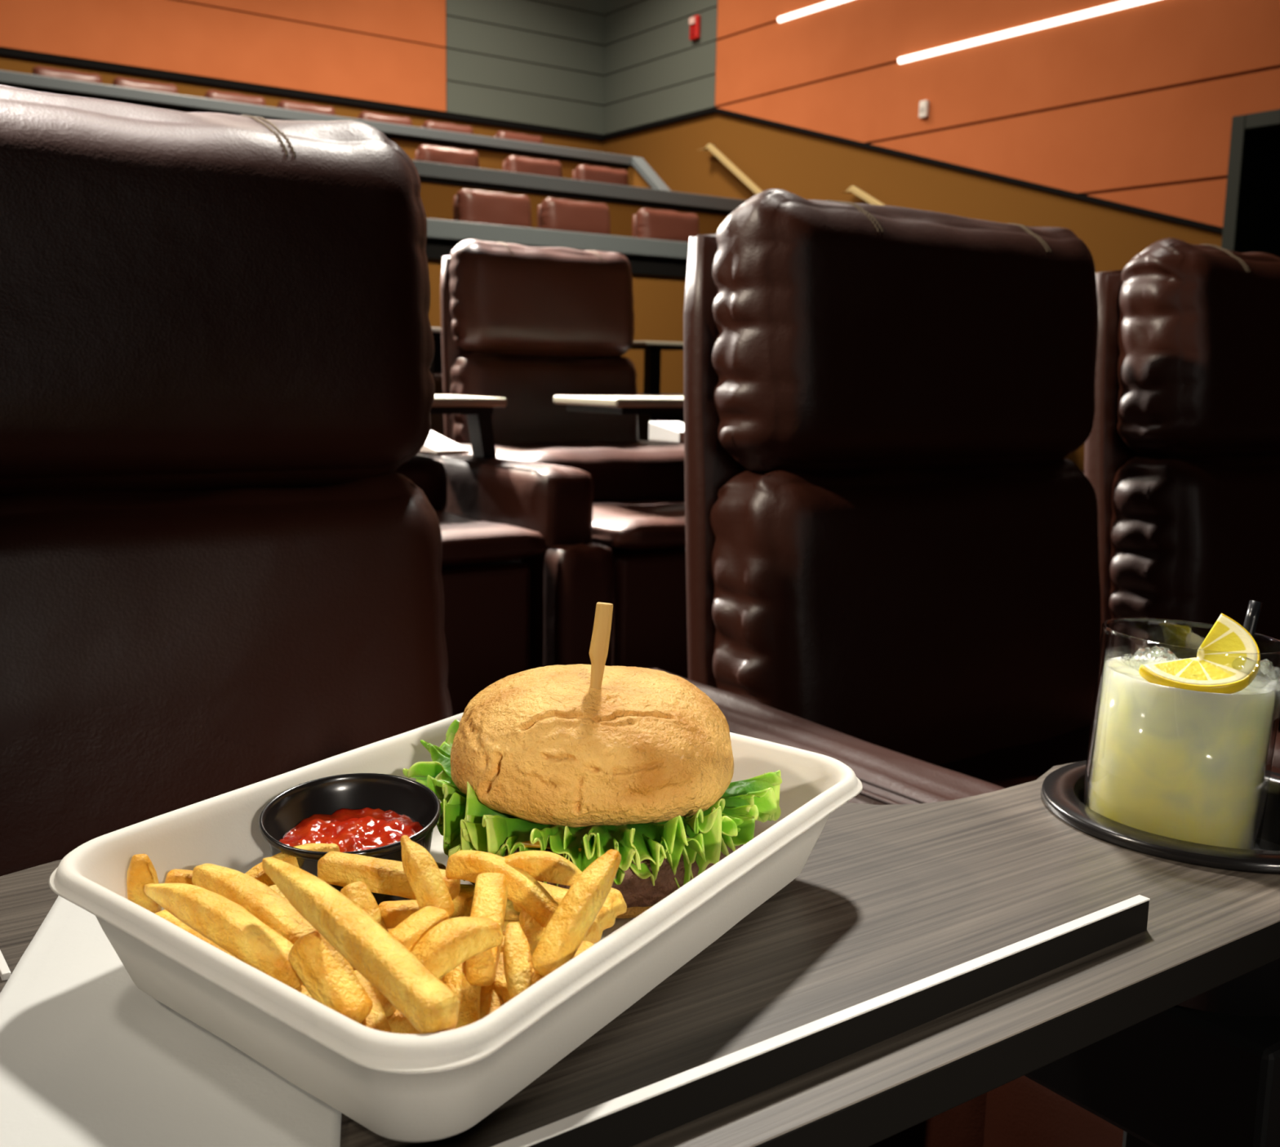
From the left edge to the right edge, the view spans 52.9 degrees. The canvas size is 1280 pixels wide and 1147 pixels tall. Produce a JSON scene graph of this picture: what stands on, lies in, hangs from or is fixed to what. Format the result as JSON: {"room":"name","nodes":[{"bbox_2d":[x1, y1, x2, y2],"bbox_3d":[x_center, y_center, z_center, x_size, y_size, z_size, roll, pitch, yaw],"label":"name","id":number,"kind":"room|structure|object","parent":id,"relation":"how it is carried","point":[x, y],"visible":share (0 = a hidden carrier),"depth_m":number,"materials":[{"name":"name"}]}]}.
{"room":"movie theater","nodes":[
{"label":"movie theater","id":0,"kind":"room"},
{"bbox_2d":[0,0,604,152],"bbox_3d":[-6.805,-4.898,12.539,15.940,7.420,0.215,-5,11,-35],"label":"wall","id":1,"kind":"structure","parent":0,"point":[540,63],"depth_m":14.82,"materials":[{"name":"brown paint"}]},
{"bbox_2d":[0,48,603,140],"bbox_3d":[-6.881,-5.117,12.340,15.620,0.060,0.050,-5,11,-35],"label":"railing","id":2,"kind":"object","parent":1,"relation":"attached to","point":[3,51],"depth_m":14.32,"materials":[{"name":"black metal"}]},
{"bbox_2d":[603,0,1279,471],"bbox_3d":[4.940,-4.103,9.478,0.265,7.620,18.700,-5,11,-35],"label":"wall","id":3,"kind":"structure","parent":0,"point":[1136,106],"depth_m":11.98,"materials":[{"name":"brown paint"}]},
{"bbox_2d":[688,14,700,40],"bbox_3d":[0.632,-6.382,15.035,0.090,0.260,0.150,-5,11,-35],"label":"fire alarm","id":4,"kind":"object","parent":3,"relation":"attached to","point":[694,21],"visible":1,"depth_m":14.99,"materials":[{"name":"red plastic"}]},
{"bbox_2d":[689,26,695,36],"bbox_3d":[0.617,-6.332,15.033,0.015,0.100,0.090,-5,11,-35],"label":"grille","id":5,"kind":"object","parent":4,"relation":"attached to","point":[692,29],"depth_m":15.02,"materials":[{"name":"red plastic"}]},
{"bbox_2d":[697,143,762,194],"bbox_3d":[1.462,-3.988,14.117,0.120,1.684,2.680,-5,11,-35],"label":"handrail","id":6,"kind":"object","parent":3,"relation":"attached to","point":[710,147],"visible":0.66,"depth_m":14.54,"materials":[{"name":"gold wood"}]},
{"bbox_2d":[777,0,850,22],"bbox_3d":[2.994,-5.638,11.829,0.064,0.064,5.150,-5,11,-35],"label":"light strip","id":7,"kind":"object","parent":3,"relation":"attached to","point":[829,3],"visible":1,"depth_m":13.48,"materials":[{"name":"beige plastic"}]},
{"bbox_2d":[840,185,885,205],"bbox_3d":[2.779,-3.206,12.335,0.120,1.198,2.374,-5,11,-35],"label":"handrail","id":8,"kind":"object","parent":3,"relation":"attached to","point":[855,189],"visible":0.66,"depth_m":12.93,"materials":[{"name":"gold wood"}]},
{"bbox_2d":[602,107,1222,233],"bbox_3d":[2.044,-4.185,13.418,0.060,1.903,8.790,-5,11,-35],"label":"trim","id":9,"kind":"structure","parent":3,"relation":"attached to","point":[1134,209],"depth_m":12.27,"materials":[{"name":"black paint"}]},
{"bbox_2d":[918,99,928,118],"bbox_3d":[2.720,-4.450,12.324,0.056,0.160,0.100,-5,11,-35],"label":"wall sensor","id":10,"kind":"object","parent":3,"relation":"attached to","point":[923,104],"visible":1,"depth_m":12.30,"materials":[{"name":"white plastic"}]},
{"bbox_2d":[897,0,1156,64],"bbox_3d":[3.674,-4.741,10.972,0.064,0.064,3.940,-5,11,-35],"label":"light strip","id":11,"kind":"object","parent":3,"relation":"attached to","point":[1126,3],"visible":1,"depth_m":11.32,"materials":[{"name":"beige plastic"}]},
{"bbox_2d":[1221,109,1279,257],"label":"door","id":12,"kind":"structure","parent":3,"relation":"in","point":[1251,215],"depth_m":9.96,"materials":[{"name":"grey paint"}]},
{"bbox_3d":[-1.562,-1.101,5.274,15.640,2.740,18.600,-5,11,-35],"label":"floor","id":13,"kind":"structure","parent":0,"visible":0},
{"bbox_2d":[31,66,102,84],"bbox_3d":[-5.413,-4.206,12.222,0.634,1.120,0.238,-5,11,-35],"label":"recliner","id":14,"kind":"object","parent":13,"relation":"on","point":[37,70],"visible":0.2,"depth_m":12.09,"materials":[{"name":"brown leather"}]},
{"bbox_2d":[111,76,178,94],"bbox_3d":[-4.831,-4.259,12.630,0.634,1.122,0.237,-5,11,-35],"label":"recliner","id":15,"kind":"object","parent":13,"relation":"on","point":[118,81],"visible":0.21,"depth_m":12.49,"materials":[{"name":"brown leather"}]},
{"bbox_2d":[0,84,452,875],"bbox_3d":[-0.229,0.229,0.774,0.758,1.142,1.070,-5,11,-35],"label":"recliner","id":16,"kind":"object","parent":13,"relation":"on","point":[219,574],"visible":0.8,"depth_m":1.04,"materials":[{"name":"brown leather"}]},
{"bbox_2d":[204,89,266,106],"bbox_3d":[-4.113,-4.323,13.133,0.633,1.121,0.236,-5,11,-35],"label":"recliner","id":17,"kind":"object","parent":13,"relation":"on","point":[211,94],"visible":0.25,"depth_m":13.00,"materials":[{"name":"brown leather"}]},
{"bbox_2d":[276,100,335,115],"bbox_3d":[-3.499,-4.378,13.562,0.634,1.120,0.238,-5,11,-35],"label":"recliner","id":18,"kind":"object","parent":13,"relation":"on","point":[292,105],"visible":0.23,"depth_m":13.42,"materials":[{"name":"brown leather"}]},
{"bbox_2d":[0,70,671,191],"bbox_3d":[-5.614,-3.288,9.812,14.430,1.440,1.280,-5,11,-35],"label":"guard rail","id":19,"kind":"object","parent":13,"relation":"on","point":[492,152],"visible":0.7,"depth_m":12.60,"materials":[{"name":"grey metal"}]},
{"bbox_2d":[357,111,412,126],"bbox_3d":[-2.771,-4.445,14.072,0.634,1.122,0.237,-5,11,-35],"label":"recliner","id":20,"kind":"object","parent":13,"relation":"on","point":[364,115],"visible":0.18,"depth_m":13.93,"materials":[{"name":"brown leather"}]},
{"bbox_2d":[430,373,444,437],"bbox_3d":[-0.947,-0.564,6.056,0.264,0.748,0.810,-5,11,-35],"label":"armrest","id":21,"kind":"object","parent":13,"relation":"on","point":[437,420],"visible":0.04,"depth_m":5.74,"materials":[{"name":"brown leather"}]},
{"bbox_2d":[429,327,442,373],"bbox_3d":[-1.070,-1.047,6.038,0.410,0.214,0.250,-5,11,-35],"label":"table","id":22,"kind":"object","parent":21,"relation":"on","point":[436,367],"visible":0.21,"depth_m":6.06,"materials":[{"name":"black"}]},
{"bbox_2d":[414,144,479,168],"bbox_3d":[-1.776,-3.392,11.982,0.634,1.120,0.238,-5,11,-35],"label":"recliner","id":23,"kind":"object","parent":13,"relation":"on","point":[431,153],"visible":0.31,"depth_m":11.83,"materials":[{"name":"brown leather"}]},
{"bbox_2d":[421,120,473,134],"bbox_3d":[-2.155,-4.500,14.503,0.633,1.121,0.236,-5,11,-35],"label":"recliner","id":24,"kind":"object","parent":13,"relation":"on","point":[428,124],"visible":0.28,"depth_m":14.36,"materials":[{"name":"brown leather"}]},
{"bbox_2d":[394,453,545,715],"bbox_3d":[-0.795,-0.276,3.011,0.726,1.120,1.073,-5,11,-35],"label":"recliner","id":25,"kind":"object","parent":13,"relation":"on","point":[486,592],"visible":0.08,"depth_m":2.79,"materials":[{"name":"brown leather"}]},
{"bbox_2d":[453,188,531,227],"bbox_3d":[-1.104,-2.330,9.788,0.634,1.120,0.238,-5,11,-35],"label":"recliner","id":26,"kind":"object","parent":13,"relation":"on","point":[473,206],"visible":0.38,"depth_m":9.63,"materials":[{"name":"brown leather"}]},
{"bbox_2d":[417,451,613,669],"bbox_3d":[-0.423,-0.028,3.308,0.149,0.553,1.088,-5,11,-35],"label":"armrest","id":27,"kind":"object","parent":13,"relation":"on","point":[573,573],"visible":0.39,"depth_m":2.91,"materials":[{"name":"brown leather"}]},
{"bbox_2d":[419,430,469,454],"bbox_3d":[-0.567,-0.361,3.442,0.093,0.064,0.300,-5,11,-35],"label":"paper","id":28,"kind":"object","parent":27,"relation":"on","point":[435,443],"visible":0.5,"depth_m":3.36,"materials":[{"name":"white paper"}]},
{"bbox_2d":[430,394,506,457],"bbox_3d":[-0.608,-0.360,3.153,0.465,0.150,0.320,-5,11,-35],"label":"table","id":29,"kind":"object","parent":27,"relation":"on","point":[478,410],"visible":0.48,"depth_m":3.15,"materials":[{"name":"beige laminate"}]},
{"bbox_2d":[493,130,542,143],"bbox_3d":[-1.403,-4.567,15.028,0.634,1.120,0.238,-5,11,-35],"label":"recliner","id":30,"kind":"object","parent":13,"relation":"on","point":[503,135],"visible":0.19,"depth_m":14.88,"materials":[{"name":"brown leather"}]},
{"bbox_2d":[502,155,562,177],"bbox_3d":[-1.027,-3.461,12.506,0.634,1.122,0.237,-5,11,-35],"label":"recliner","id":31,"kind":"object","parent":13,"relation":"on","point":[513,163],"visible":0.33,"depth_m":12.35,"materials":[{"name":"brown leather"}]},
{"bbox_2d":[425,217,688,394],"bbox_3d":[-2.935,-1.103,6.265,14.430,1.677,1.280,-5,11,-35],"label":"wall","id":32,"kind":"structure","parent":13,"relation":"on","point":[658,267],"depth_m":8.84,"materials":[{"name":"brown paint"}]},
{"bbox_2d":[440,239,688,679],"bbox_3d":[-0.043,-0.350,3.537,0.736,1.133,1.072,-5,11,-35],"label":"recliner","id":33,"kind":"object","parent":13,"relation":"on","point":[526,326],"visible":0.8,"depth_m":3.66,"materials":[{"name":"brown leather"}]},
{"bbox_2d":[537,197,610,235],"bbox_3d":[-0.507,-2.385,10.206,0.634,1.122,0.237,-5,11,-35],"label":"recliner","id":34,"kind":"object","parent":13,"relation":"on","point":[554,214],"visible":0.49,"depth_m":10.04,"materials":[{"name":"brown leather"}]},
{"bbox_2d":[412,160,746,237],"bbox_3d":[-4.273,-2.269,8.027,14.430,1.423,1.280,-5,11,-35],"label":"guard rail","id":35,"kind":"object","parent":13,"relation":"on","point":[439,182],"visible":0.02,"depth_m":11.04,"materials":[{"name":"grey metal"}]},
{"bbox_2d":[572,164,628,186],"bbox_3d":[-0.381,-3.518,12.959,0.633,1.121,0.236,-5,11,-35],"label":"recliner","id":36,"kind":"object","parent":13,"relation":"on","point":[582,172],"visible":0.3,"depth_m":12.80,"materials":[{"name":"brown leather"}]},
{"bbox_2d":[0,759,1279,1146],"bbox_3d":[0.035,0.471,0.623,0.740,0.718,0.334,-5,11,-35],"label":"table","id":37,"kind":"object","parent":13,"relation":"on","point":[922,961],"visible":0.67,"depth_m":0.49,"materials":[{"name":"grey wood"}]},
{"bbox_2d":[0,895,341,1146],"bbox_3d":[-0.153,0.150,0.410,0.116,0.002,0.285,-1,9,-12],"label":"paper napkin","id":38,"kind":"object","parent":37,"relation":"on","point":[89,1058],"visible":0.44,"depth_m":0.39,"materials":[{"name":"grey paper"}]},
{"bbox_2d":[48,712,862,1142],"bbox_3d":[-0.054,0.113,0.498,0.206,0.049,0.320,6,10,31],"label":"tray","id":39,"kind":"object","parent":37,"relation":"on","point":[424,1087],"visible":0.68,"depth_m":0.40,"materials":[{"name":"white plastic"}]},
{"bbox_2d":[126,853,161,913],"bbox_3d":[-0.172,0.110,0.445,0.010,0.034,0.023,-1,9,-16],"label":"fry","id":40,"kind":"object","parent":39,"relation":"in","point":[141,871],"visible":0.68,"depth_m":0.43,"materials":[{"name":"yellow food"}]},
{"bbox_2d":[164,869,193,884],"bbox_3d":[-0.154,0.113,0.465,0.033,0.016,0.007,-4,10,-29],"label":"fry","id":41,"kind":"object","parent":39,"relation":"on","point":[174,876],"visible":0.21,"depth_m":0.46,"materials":[{"name":"yellow food"}]},
{"bbox_2d":[155,909,240,960],"bbox_3d":[-0.140,0.120,0.415,0.053,0.012,0.010,8,11,37],"label":"fry","id":42,"kind":"object","parent":39,"relation":"on","point":[165,914],"visible":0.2,"depth_m":0.42,"materials":[{"name":"yellow food"}]},
{"bbox_2d":[144,883,303,989],"bbox_3d":[-0.132,0.111,0.401,0.076,0.019,0.010,7,11,36],"label":"fry","id":43,"kind":"object","parent":39,"relation":"on","point":[216,917],"visible":0.96,"depth_m":0.39,"materials":[{"name":"yellow food"}]},
{"bbox_2d":[191,863,315,944],"bbox_3d":[-0.126,0.110,0.419,0.061,0.020,0.011,8,11,37],"label":"fry","id":44,"kind":"object","parent":39,"relation":"on","point":[269,907],"visible":0.66,"depth_m":0.41,"materials":[{"name":"yellow food"}]},
{"bbox_2d":[295,984,312,998],"bbox_3d":[-0.103,0.128,0.385,0.017,0.013,0.008,0,9,-6],"label":"fry","id":45,"kind":"object","parent":39,"relation":"on","point":[302,988],"visible":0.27,"depth_m":0.38,"materials":[{"name":"yellow food"}]},
{"bbox_2d":[288,929,373,1023],"bbox_3d":[-0.090,0.118,0.374,0.027,0.025,0.012,8,11,37],"label":"fry","id":46,"kind":"object","parent":39,"relation":"on","point":[329,978],"visible":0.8,"depth_m":0.37,"materials":[{"name":"yellow food"}]},
{"bbox_2d":[258,773,441,905],"bbox_3d":[-0.111,0.110,0.495,0.068,0.048,0.068,3,9,9],"label":"sauce cup","id":47,"kind":"object","parent":39,"relation":"in","point":[363,814],"visible":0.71,"depth_m":0.51,"materials":[{"name":"black plastic"}]},
{"bbox_2d":[262,857,458,1034],"bbox_3d":[-0.083,0.103,0.364,0.011,0.020,0.100,-7,12,-42],"label":"fry","id":48,"kind":"object","parent":39,"relation":"on","point":[430,1006],"visible":1,"depth_m":0.35,"materials":[{"name":"yellow food"}]},
{"bbox_2d":[354,969,391,1032],"bbox_3d":[-0.082,0.130,0.381,0.009,0.016,0.028,-4,10,-30],"label":"fry","id":49,"kind":"object","parent":39,"relation":"in","point":[376,1020],"visible":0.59,"depth_m":0.38,"materials":[{"name":"yellow food"}]},
{"bbox_2d":[373,928,396,1016],"bbox_3d":[-0.081,0.129,0.424,0.011,0.014,0.056,1,9,1],"label":"fry","id":50,"kind":"object","parent":39,"relation":"in","point":[388,1009],"visible":0.05,"depth_m":0.40,"materials":[{"name":"yellow food"}]},
{"bbox_2d":[340,880,388,932],"bbox_3d":[-0.089,0.112,0.415,0.018,0.022,0.010,8,11,39],"label":"fry","id":51,"kind":"object","parent":50,"relation":"on","point":[358,892],"visible":0.35,"depth_m":0.41,"materials":[{"name":"yellow food"}]},
{"bbox_2d":[377,899,419,928],"bbox_3d":[-0.075,0.112,0.423,0.022,0.010,0.008,-3,10,-25],"label":"fry","id":52,"kind":"object","parent":50,"relation":"on","point":[393,913],"visible":0.51,"depth_m":0.42,"materials":[{"name":"yellow food"}]},
{"bbox_2d":[317,850,460,900],"bbox_3d":[-0.088,0.106,0.448,0.052,0.012,0.010,3,9,14],"label":"fry","id":53,"kind":"object","parent":39,"relation":"on","point":[381,876],"visible":0.72,"depth_m":0.45,"materials":[{"name":"yellow food"}]},
{"bbox_2d":[386,1009,421,1034],"bbox_3d":[-0.063,0.141,0.404,0.037,0.011,0.011,0,9,-6],"label":"fry","id":54,"kind":"object","parent":39,"relation":"in","point":[398,1023],"visible":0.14,"depth_m":0.40,"materials":[{"name":"yellow food"}]},
{"bbox_2d":[435,862,445,869],"bbox_3d":[-0.093,0.124,0.512,0.011,0.011,0.037,8,11,37],"label":"fry","id":55,"kind":"object","parent":39,"relation":"on","point":[442,866],"visible":0.02,"depth_m":0.52,"materials":[{"name":"yellow food"}]},
{"bbox_2d":[441,960,480,1029],"bbox_3d":[-0.054,0.125,0.388,0.012,0.024,0.032,0,9,-6],"label":"fry","id":56,"kind":"object","parent":39,"relation":"in","point":[468,996],"visible":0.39,"depth_m":0.38,"materials":[{"name":"yellow food"}]},
{"bbox_2d":[388,906,448,951],"bbox_3d":[-0.067,0.108,0.385,0.010,0.011,0.023,6,10,30],"label":"fry","id":57,"kind":"object","parent":56,"relation":"on","point":[411,931],"visible":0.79,"depth_m":0.38,"materials":[{"name":"yellow food"}]},
{"bbox_2d":[400,835,454,917],"bbox_3d":[-0.068,0.096,0.402,0.023,0.024,0.008,10,12,44],"label":"fry","id":58,"kind":"object","parent":56,"relation":"on","point":[424,877],"visible":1,"depth_m":0.40,"materials":[{"name":"yellow food"}]},
{"bbox_2d":[411,916,502,978],"bbox_3d":[-0.056,0.111,0.377,0.034,0.017,0.012,-5,11,-35],"label":"fry","id":59,"kind":"object","parent":56,"relation":"on","point":[453,941],"visible":0.77,"depth_m":0.37,"materials":[{"name":"yellow food"}]},
{"bbox_2d":[466,872,507,986],"bbox_3d":[-0.048,0.110,0.400,0.010,0.023,0.040,1,9,0],"label":"fry","id":60,"kind":"object","parent":56,"relation":"on","point":[491,890],"visible":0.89,"depth_m":0.40,"materials":[{"name":"yellow food"}]},
{"bbox_2d":[449,884,475,917],"bbox_3d":[-0.060,0.125,0.491,0.037,0.012,0.011,0,9,-6],"label":"fry","id":61,"kind":"object","parent":39,"relation":"on","point":[467,891],"visible":0.23,"depth_m":0.48,"materials":[{"name":"yellow food"}]},
{"bbox_2d":[439,974,511,1004],"bbox_3d":[-0.049,0.129,0.404,0.053,0.013,0.010,9,12,41],"label":"fry","id":62,"kind":"object","parent":39,"relation":"in","point":[500,984],"visible":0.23,"depth_m":0.39,"materials":[{"name":"yellow food"}]},
{"bbox_2d":[463,896,519,921],"bbox_3d":[-0.059,0.127,0.487,0.037,0.012,0.011,7,10,32],"label":"fry","id":63,"kind":"object","parent":39,"relation":"in","point":[511,914],"visible":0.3,"depth_m":0.48,"materials":[{"name":"yellow food"}]},
{"bbox_2d":[480,951,504,1019],"bbox_3d":[-0.046,0.130,0.397,0.010,0.017,0.029,1,9,2],"label":"fry","id":64,"kind":"object","parent":39,"relation":"in","point":[491,1001],"visible":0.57,"depth_m":0.39,"materials":[{"name":"yellow food"}]},
{"bbox_2d":[500,935,504,951],"bbox_3d":[-0.043,0.132,0.446,0.037,0.011,0.011,2,9,8],"label":"fry","id":65,"kind":"object","parent":39,"relation":"in","point":[502,944],"visible":0.02,"depth_m":0.44,"materials":[{"name":"yellow food"}]},
{"bbox_2d":[502,920,519,935],"bbox_3d":[-0.052,0.130,0.457,0.037,0.011,0.011,0,9,-5],"label":"fry","id":66,"kind":"object","parent":39,"relation":"in","point":[505,923],"visible":0.02,"depth_m":0.46,"materials":[{"name":"yellow food"}]},
{"bbox_2d":[502,921,532,999],"bbox_3d":[-0.036,0.116,0.382,0.008,0.018,0.025,-1,9,-14],"label":"fry","id":67,"kind":"object","parent":39,"relation":"on","point":[517,957],"visible":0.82,"depth_m":0.38,"materials":[{"name":"yellow food"}]},
{"bbox_2d":[519,909,546,955],"bbox_3d":[-0.035,0.120,0.423,0.009,0.019,0.017,-1,9,-12],"label":"fry","id":68,"kind":"object","parent":39,"relation":"on","point":[532,930],"visible":0.38,"depth_m":0.42,"materials":[{"name":"yellow food"}]},
{"bbox_2d":[445,849,558,927],"bbox_3d":[-0.046,0.105,0.429,0.043,0.019,0.009,6,10,27],"label":"fry","id":69,"kind":"object","parent":68,"relation":"on","point":[524,891],"visible":0.88,"depth_m":0.42,"materials":[{"name":"yellow food"}]},
{"bbox_2d":[512,880,568,911],"bbox_3d":[-0.033,0.115,0.450,0.022,0.012,0.010,4,9,19],"label":"fry","id":70,"kind":"object","parent":39,"relation":"on","point":[557,893],"visible":0.15,"depth_m":0.45,"materials":[{"name":"yellow food"}]},
{"bbox_2d":[531,941,594,984],"bbox_3d":[-0.023,0.119,0.386,0.028,0.010,0.008,-8,12,-44],"label":"fry","id":71,"kind":"object","parent":39,"relation":"on","point":[584,945],"visible":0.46,"depth_m":0.39,"materials":[{"name":"yellow food"}]},
{"bbox_2d":[530,848,621,977],"bbox_3d":[-0.018,0.102,0.386,0.010,0.030,0.037,7,11,36],"label":"fry","id":72,"kind":"object","parent":71,"relation":"on","point":[569,925],"visible":0.98,"depth_m":0.38,"materials":[{"name":"yellow food"}]},
{"bbox_2d":[402,663,782,918],"bbox_3d":[-0.024,0.083,0.540,0.140,0.089,0.164,-5,11,-35],"label":"burger","id":73,"kind":"object","parent":39,"relation":"in","point":[639,766],"visible":0.94,"depth_m":0.49,"materials":[{"name":"brown food"}]},
{"bbox_2d":[589,602,613,688],"bbox_3d":[-0.016,0.037,0.510,0.011,0.051,0.006,-5,11,-35],"label":"pick","id":74,"kind":"object","parent":73,"relation":"on","point":[599,645],"visible":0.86,"depth_m":0.51,"materials":[{"name":"beige wood"}]},
{"bbox_2d":[582,887,626,943],"bbox_3d":[-0.017,0.116,0.429,0.014,0.018,0.027,8,11,39],"label":"fry","id":75,"kind":"object","parent":39,"relation":"on","point":[615,904],"visible":0.3,"depth_m":0.43,"materials":[{"name":"yellow food"}]},
{"bbox_2d":[503,850,582,885],"bbox_3d":[-0.032,0.100,0.432,0.033,0.012,0.009,1,9,-1],"label":"fry","id":76,"kind":"object","parent":75,"relation":"on","point":[542,865],"visible":0.75,"depth_m":0.43,"materials":[{"name":"yellow food"}]},
{"bbox_3d":[-0.127,0.127,0.453,0.013,0.013,0.037,-5,11,-35],"label":"fry","id":77,"kind":"object","parent":39,"relation":"in","visible":0},
{"bbox_2d":[244,843,339,886],"bbox_3d":[-0.127,0.108,0.469,0.039,0.015,0.008,-6,12,-40],"label":"fry","id":78,"kind":"object","parent":77,"relation":"on","point":[257,872],"visible":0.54,"depth_m":0.47,"materials":[{"name":"yellow food"}]},
{"bbox_3d":[-0.108,0.131,0.438,0.037,0.011,0.015,-5,11,-35],"label":"fry","id":79,"kind":"object","parent":39,"relation":"on","visible":0},
{"bbox_2d":[269,884,288,901],"bbox_3d":[-0.118,0.118,0.433,0.033,0.018,0.010,8,11,39],"label":"fry","id":80,"kind":"object","parent":79,"relation":"on","point":[274,887],"visible":0.02,"depth_m":0.44,"materials":[{"name":"yellow food"}]},
{"bbox_2d":[1081,617,1279,849],"bbox_3d":[0.268,0.087,0.638,0.089,0.120,0.086,-2,9,-18],"label":"drinking glass","id":81,"kind":"object","parent":37,"relation":"on","point":[1172,762],"visible":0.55,"depth_m":0.61,"materials":[{"name":"clear glass"}]},
{"bbox_2d":[1120,645,1177,675],"bbox_3d":[0.252,0.049,0.646,0.030,0.027,0.043,2,9,9],"label":"ice cube","id":82,"kind":"object","parent":81,"relation":"in","point":[1158,650],"visible":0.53,"depth_m":0.64,"materials":[{"name":"ice"}]},
{"bbox_2d":[1138,613,1260,693],"bbox_3d":[0.270,0.039,0.611,0.054,0.034,0.033,-2,9,-19],"label":"lemon slice","id":83,"kind":"object","parent":81,"relation":"in","point":[1220,671],"visible":1,"depth_m":0.61,"materials":[{"name":"yellow food"}]},
{"bbox_2d":[1243,600,1262,638],"bbox_3d":[0.298,0.058,0.646,0.033,0.088,0.006,-5,11,-35],"label":"straw","id":84,"kind":"object","parent":81,"relation":"in","point":[1253,611],"visible":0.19,"depth_m":0.65,"materials":[{"name":"black"}]},
{"bbox_2d":[1236,655,1279,720],"bbox_3d":[0.294,0.054,0.621,0.040,0.035,0.031,-6,11,-38],"label":"ice cube","id":85,"kind":"object","parent":81,"relation":"in","point":[1266,661],"visible":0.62,"depth_m":0.61,"materials":[{"name":"ice"}]},
{"bbox_2d":[637,393,684,441],"bbox_3d":[0.336,-0.670,7.199,0.920,0.654,0.400,-5,11,-35],"label":"console","id":86,"kind":"object","parent":13,"relation":"on","point":[643,420],"visible":0.04,"depth_m":6.90,"materials":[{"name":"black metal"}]},
{"bbox_2d":[629,341,683,394],"bbox_3d":[0.089,-1.104,6.919,0.320,0.279,0.250,-5,11,-35],"label":"table","id":87,"kind":"object","parent":86,"relation":"on","point":[652,349],"visible":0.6,"depth_m":6.90,"materials":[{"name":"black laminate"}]},
{"bbox_2d":[632,208,699,242],"bbox_3d":[0.232,-2.451,10.723,0.633,1.121,0.236,-5,11,-35],"label":"recliner","id":88,"kind":"object","parent":13,"relation":"on","point":[651,224],"visible":0.34,"depth_m":10.56,"materials":[{"name":"brown leather"}]},
{"bbox_2d":[652,667,1123,1146],"bbox_3d":[0.246,0.464,1.102,0.145,0.594,1.048,-5,11,-35],"label":"armrest","id":89,"kind":"object","parent":13,"relation":"on","point":[1021,1112],"visible":0.2,"depth_m":1.03,"materials":[{"name":"brown leather"}]},
{"bbox_2d":[683,188,1279,788],"bbox_3d":[0.592,0.161,1.348,0.746,1.130,1.072,-5,11,-35],"label":"recliner","id":90,"kind":"object","parent":13,"relation":"on","point":[892,541],"visible":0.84,"depth_m":1.52,"materials":[{"name":"brown leather"}]},
{"bbox_2d":[1084,237,1279,768],"bbox_3d":[1.226,0.102,1.792,0.741,1.134,1.071,-5,11,-35],"label":"recliner","id":91,"kind":"object","parent":13,"relation":"on","point":[1182,456],"visible":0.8,"depth_m":1.91,"materials":[{"name":"brown leather"}]},
{"bbox_3d":[0.363,-0.099,3.858,0.144,0.553,1.088,-5,11,-35],"label":"armrest","id":92,"kind":"object","parent":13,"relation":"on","visible":0},
{"bbox_2d":[553,395,684,414],"bbox_3d":[0.174,-0.401,3.494,0.780,0.154,0.300,-5,11,-35],"label":"table","id":93,"kind":"object","parent":92,"relation":"on","point":[622,405],"visible":0.47,"depth_m":3.23,"materials":[{"name":"beige laminate"}]},
{"bbox_2d":[648,421,684,443],"bbox_3d":[0.126,-0.457,4.151,0.120,0.062,0.170,-5,11,-35],"label":"panel","id":94,"kind":"object","parent":92,"relation":"on","point":[660,431],"visible":0.71,"depth_m":4.13,"materials":[{"name":"white plastic"}]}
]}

